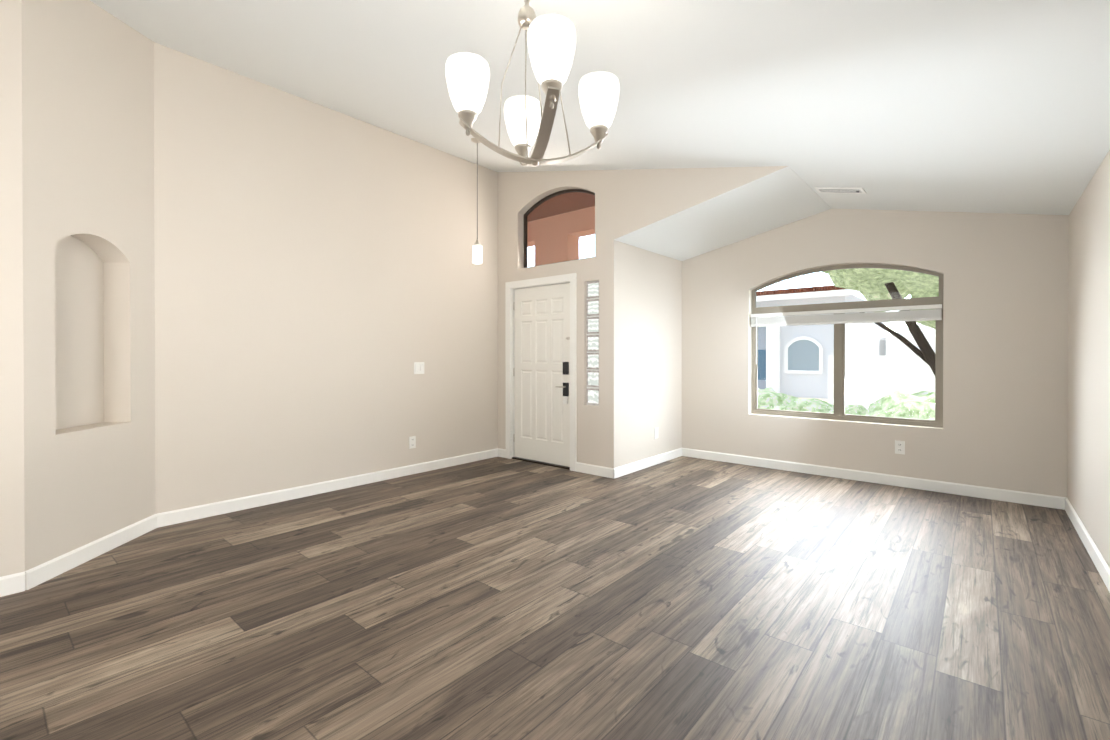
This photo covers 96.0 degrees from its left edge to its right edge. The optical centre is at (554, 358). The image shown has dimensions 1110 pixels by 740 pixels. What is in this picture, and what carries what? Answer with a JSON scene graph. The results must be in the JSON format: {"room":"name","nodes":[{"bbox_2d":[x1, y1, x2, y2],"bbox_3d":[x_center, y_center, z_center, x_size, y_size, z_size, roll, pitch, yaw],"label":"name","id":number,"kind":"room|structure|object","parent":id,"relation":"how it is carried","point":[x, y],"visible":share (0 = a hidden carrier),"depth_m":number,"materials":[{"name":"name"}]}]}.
{"room":"empty living room","nodes":[
{"label":"empty living room","id":0,"kind":"room"},
{"bbox_2d":[0,0,24,576],"bbox_3d":[-3.835,-0.491,1.588,0.150,3.566,2.930,0,0,40],"label":"wall","id":1,"kind":"structure","parent":0,"point":[12,544],"depth_m":2.62,"materials":[{"name":"paint"}]},
{"bbox_2d":[0,448,499,596],"bbox_3d":[-2.654,1.183,3.383,0.701,0.100,6.820,0,0,40],"label":"baseboard","id":2,"kind":"structure","parent":1,"relation":"attached to","point":[32,577],"depth_m":3.81,"materials":[{"name":"white paint"}]},
{"bbox_2d":[21,0,155,570],"bbox_3d":[-3.042,-0.576,3.224,0.340,3.719,1.172,0,0,-5],"label":"wall","id":3,"kind":"structure","parent":0,"point":[88,250],"depth_m":3.11,"materials":[{"name":"paint"}]},
{"bbox_2d":[154,42,497,513],"bbox_3d":[-1.852,-0.586,4.968,0.150,3.719,3.653,0,0,40],"label":"wall","id":4,"kind":"structure","parent":0,"point":[323,283],"depth_m":4.42,"materials":[{"name":"paint"}]},
{"bbox_2d":[409,436,415,448],"bbox_3d":[-1.502,0.886,5.264,0.008,0.125,0.078,0,0,40],"label":"wall outlet","id":5,"kind":"object","parent":4,"relation":"attached to","point":[412,441],"visible":1,"depth_m":5.26,"materials":[{"name":"white plastic"}]},
{"bbox_2d":[414,362,423,373],"bbox_3d":[-1.446,0.105,5.325,0.008,0.125,0.125,0,0,40],"label":"switch plate","id":6,"kind":"object","parent":4,"relation":"attached to","point":[418,367],"visible":1,"depth_m":5.32,"materials":[{"name":"white plastic"}]},
{"bbox_2d":[0,456,1109,739],"bbox_3d":[-0.980,1.295,2.866,7.068,0.120,9.066,0,0,40],"label":"floor","id":7,"kind":"structure","parent":0,"point":[674,598],"depth_m":2.38,"materials":[{"name":"wood"}]},
{"bbox_2d":[512,457,569,469],"bbox_3d":[-0.129,1.211,5.814,0.916,0.016,0.145,0,0,40],"label":"threshold","id":8,"kind":"object","parent":7,"relation":"on","point":[543,463],"visible":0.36,"depth_m":5.76,"materials":[{"name":"brown metal"}]},
{"bbox_2d":[90,0,1109,260],"bbox_3d":[-0.501,-1.839,2.506,5.394,1.451,8.666,0,0,40],"label":"ceiling","id":9,"kind":"structure","parent":0,"point":[988,106],"depth_m":2.91,"materials":[{"name":"white paint"}]},
{"bbox_2d":[471,138,481,263],"bbox_3d":[-0.750,-1.511,4.820,0.120,1.191,0.120,0,0,40],"label":"pendant light","id":10,"kind":"object","parent":9,"relation":"hanging from","point":[476,252],"visible":0.92,"depth_m":4.80,"materials":[{"name":"silver metal"}]},
{"bbox_2d":[445,0,619,166],"bbox_3d":[-0.074,-1.131,1.890,0.522,0.806,0.515,0,0,31],"label":"chandelier","id":11,"kind":"object","parent":9,"relation":"hanging from","point":[550,39],"visible":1,"depth_m":1.81,"materials":[{"name":"white glass"}]},
{"bbox_2d":[815,187,865,193],"bbox_3d":[2.522,-1.484,4.419,0.373,0.090,0.180,0,0,40],"label":"ceiling vent","id":12,"kind":"object","parent":9,"relation":"in","point":[854,190],"visible":1,"depth_m":4.39,"materials":[{"name":"white plastic"}]},
{"bbox_2d":[498,166,787,467],"bbox_3d":[0.571,-0.604,5.203,3.531,3.752,0.150,0,0,40],"label":"wall","id":13,"kind":"structure","parent":0,"point":[629,201],"depth_m":5.18,"materials":[{"name":"paint"}]},
{"bbox_2d":[505,273,576,470],"bbox_3d":[-0.136,0.149,5.799,1.084,2.140,0.168,0,0,40],"label":"door frame","id":14,"kind":"structure","parent":13,"relation":"attached to","point":[512,286],"depth_m":5.76,"materials":[{"name":"white paint"}]},
{"bbox_2d":[513,283,569,466],"bbox_3d":[-0.169,0.183,5.769,0.892,2.028,0.116,0,0,40],"label":"door","id":15,"kind":"structure","parent":13,"relation":"in","point":[541,371],"depth_m":5.77,"materials":[{"name":"white paint"}]},
{"bbox_2d":[524,189,594,267],"bbox_3d":[0.064,-1.483,5.690,1.133,0.831,0.040,0,0,40],"label":"window","id":16,"kind":"structure","parent":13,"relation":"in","point":[537,204],"depth_m":5.76,"materials":[{"name":"clear glass"}]},
{"bbox_2d":[587,281,598,405],"bbox_3d":[0.431,-0.158,5.317,0.191,1.318,0.085,0,0,40],"label":"window","id":17,"kind":"structure","parent":13,"relation":"in","point":[592,342],"depth_m":5.29,"materials":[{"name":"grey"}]},
{"bbox_2d":[576,462,611,477],"bbox_3d":[0.409,1.172,5.243,0.477,0.100,0.014,0,0,40],"label":"baseboard","id":18,"kind":"structure","parent":13,"relation":"attached to","point":[580,467],"depth_m":5.23,"materials":[{"name":"white paint"}]},
{"bbox_2d":[622,243,681,465],"bbox_3d":[1.131,-0.020,5.823,0.150,2.578,1.516,0,0,40],"label":"wall","id":19,"kind":"structure","parent":0,"point":[651,341],"depth_m":5.65,"materials":[{"name":"paint"}]},
{"bbox_2d":[612,448,683,478],"bbox_3d":[1.083,1.170,5.647,0.014,0.100,1.504,0,0,40],"label":"baseboard","id":20,"kind":"structure","parent":19,"relation":"attached to","point":[623,470],"depth_m":5.54,"materials":[{"name":"white paint"}]},
{"bbox_2d":[654,427,657,438],"bbox_3d":[1.167,0.860,5.747,0.008,0.125,0.078,0,0,40],"label":"outlet","id":21,"kind":"object","parent":19,"relation":"attached to","point":[655,432],"visible":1,"depth_m":5.73,"materials":[{"name":"white plastic"}]},
{"bbox_2d":[682,208,1068,496],"bbox_3d":[2.916,-0.210,5.196,3.678,2.966,0.150,0,0,40],"label":"wall","id":22,"kind":"structure","parent":0,"point":[1005,358],"depth_m":4.56,"materials":[{"name":"paint"}]},
{"bbox_2d":[750,264,943,427],"bbox_3d":[2.925,-0.162,5.186,1.751,1.606,0.122,0,0,40],"label":"window","id":23,"kind":"structure","parent":22,"relation":"in","point":[837,317],"depth_m":5.14,"materials":[{"name":"clear glass"}]},
{"bbox_2d":[684,448,1059,508],"bbox_3d":[2.854,1.173,5.149,3.354,0.100,0.014,0,0,40],"label":"baseboard","id":24,"kind":"structure","parent":22,"relation":"attached to","point":[1035,499],"depth_m":4.81,"materials":[{"name":"white paint"}]},
{"bbox_2d":[895,440,904,454],"bbox_3d":[3.295,0.853,4.774,0.078,0.125,0.008,0,0,40],"label":"outlet","id":25,"kind":"object","parent":22,"relation":"attached to","point":[899,447],"visible":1,"depth_m":4.77,"materials":[{"name":"white plastic"}]},
{"bbox_2d":[1067,150,1109,567],"bbox_3d":[1.493,0.004,0.813,0.150,2.585,8.666,0,0,40],"label":"wall","id":26,"kind":"structure","parent":0,"point":[1088,466],"depth_m":3.19,"materials":[{"name":"paint"}]},
{"bbox_2d":[1060,497,1109,591],"bbox_3d":[1.431,1.196,0.873,0.014,0.100,8.366,0,0,40],"label":"baseboard","id":27,"kind":"structure","parent":26,"relation":"attached to","point":[1097,558],"depth_m":3.17,"materials":[{"name":"white paint"}]},
{"label":"outside","id":28,"kind":"structure","parent":0,"visible":0},
{"bbox_2d":[798,397,827,401],"bbox_3d":[20.406,1.289,31.512,70.000,0.380,65.590,0,0,40],"label":"ground","id":29,"kind":"structure","parent":28,"point":[815,398],"depth_m":16.27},
{"bbox_2d":[527,192,594,265],"bbox_3d":[-0.840,-0.632,7.824,5.430,3.720,1.995,0,0,40],"label":"wall","id":30,"kind":"structure","parent":29,"relation":"on","point":[559,230],"depth_m":7.91,"materials":[{"name":"paint"}]},
{"bbox_2d":[756,285,885,398],"bbox_3d":[8.629,-0.773,21.826,9.750,4.110,9.600,0,0,40],"label":"house","id":31,"kind":"structure","parent":29,"relation":"on","point":[832,290],"depth_m":16.74,"materials":[{"name":"paint"}]},
{"bbox_2d":[758,387,934,419],"bbox_3d":[4.959,0.938,7.822,6.439,1.371,4.027,0,0,40],"label":"shrubs","id":32,"kind":"object","parent":29,"relation":"on","point":[818,404],"depth_m":7.10,"materials":[{"name":"green plant"}]},
{"bbox_2d":[823,268,938,374],"bbox_3d":[7.124,-1.373,7.854,6.089,5.534,4.326,0,0,40],"label":"tree","id":33,"kind":"object","parent":29,"relation":"on","point":[902,292],"depth_m":8.12,"materials":[{"name":"green plant"}]},
{"bbox_2d":[828,324,935,409],"bbox_3d":[16.481,-0.134,15.586,11.300,2.900,15.100,0,0,40],"label":"fence","id":34,"kind":"object","parent":29,"relation":"on","point":[924,378],"depth_m":12.82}
]}

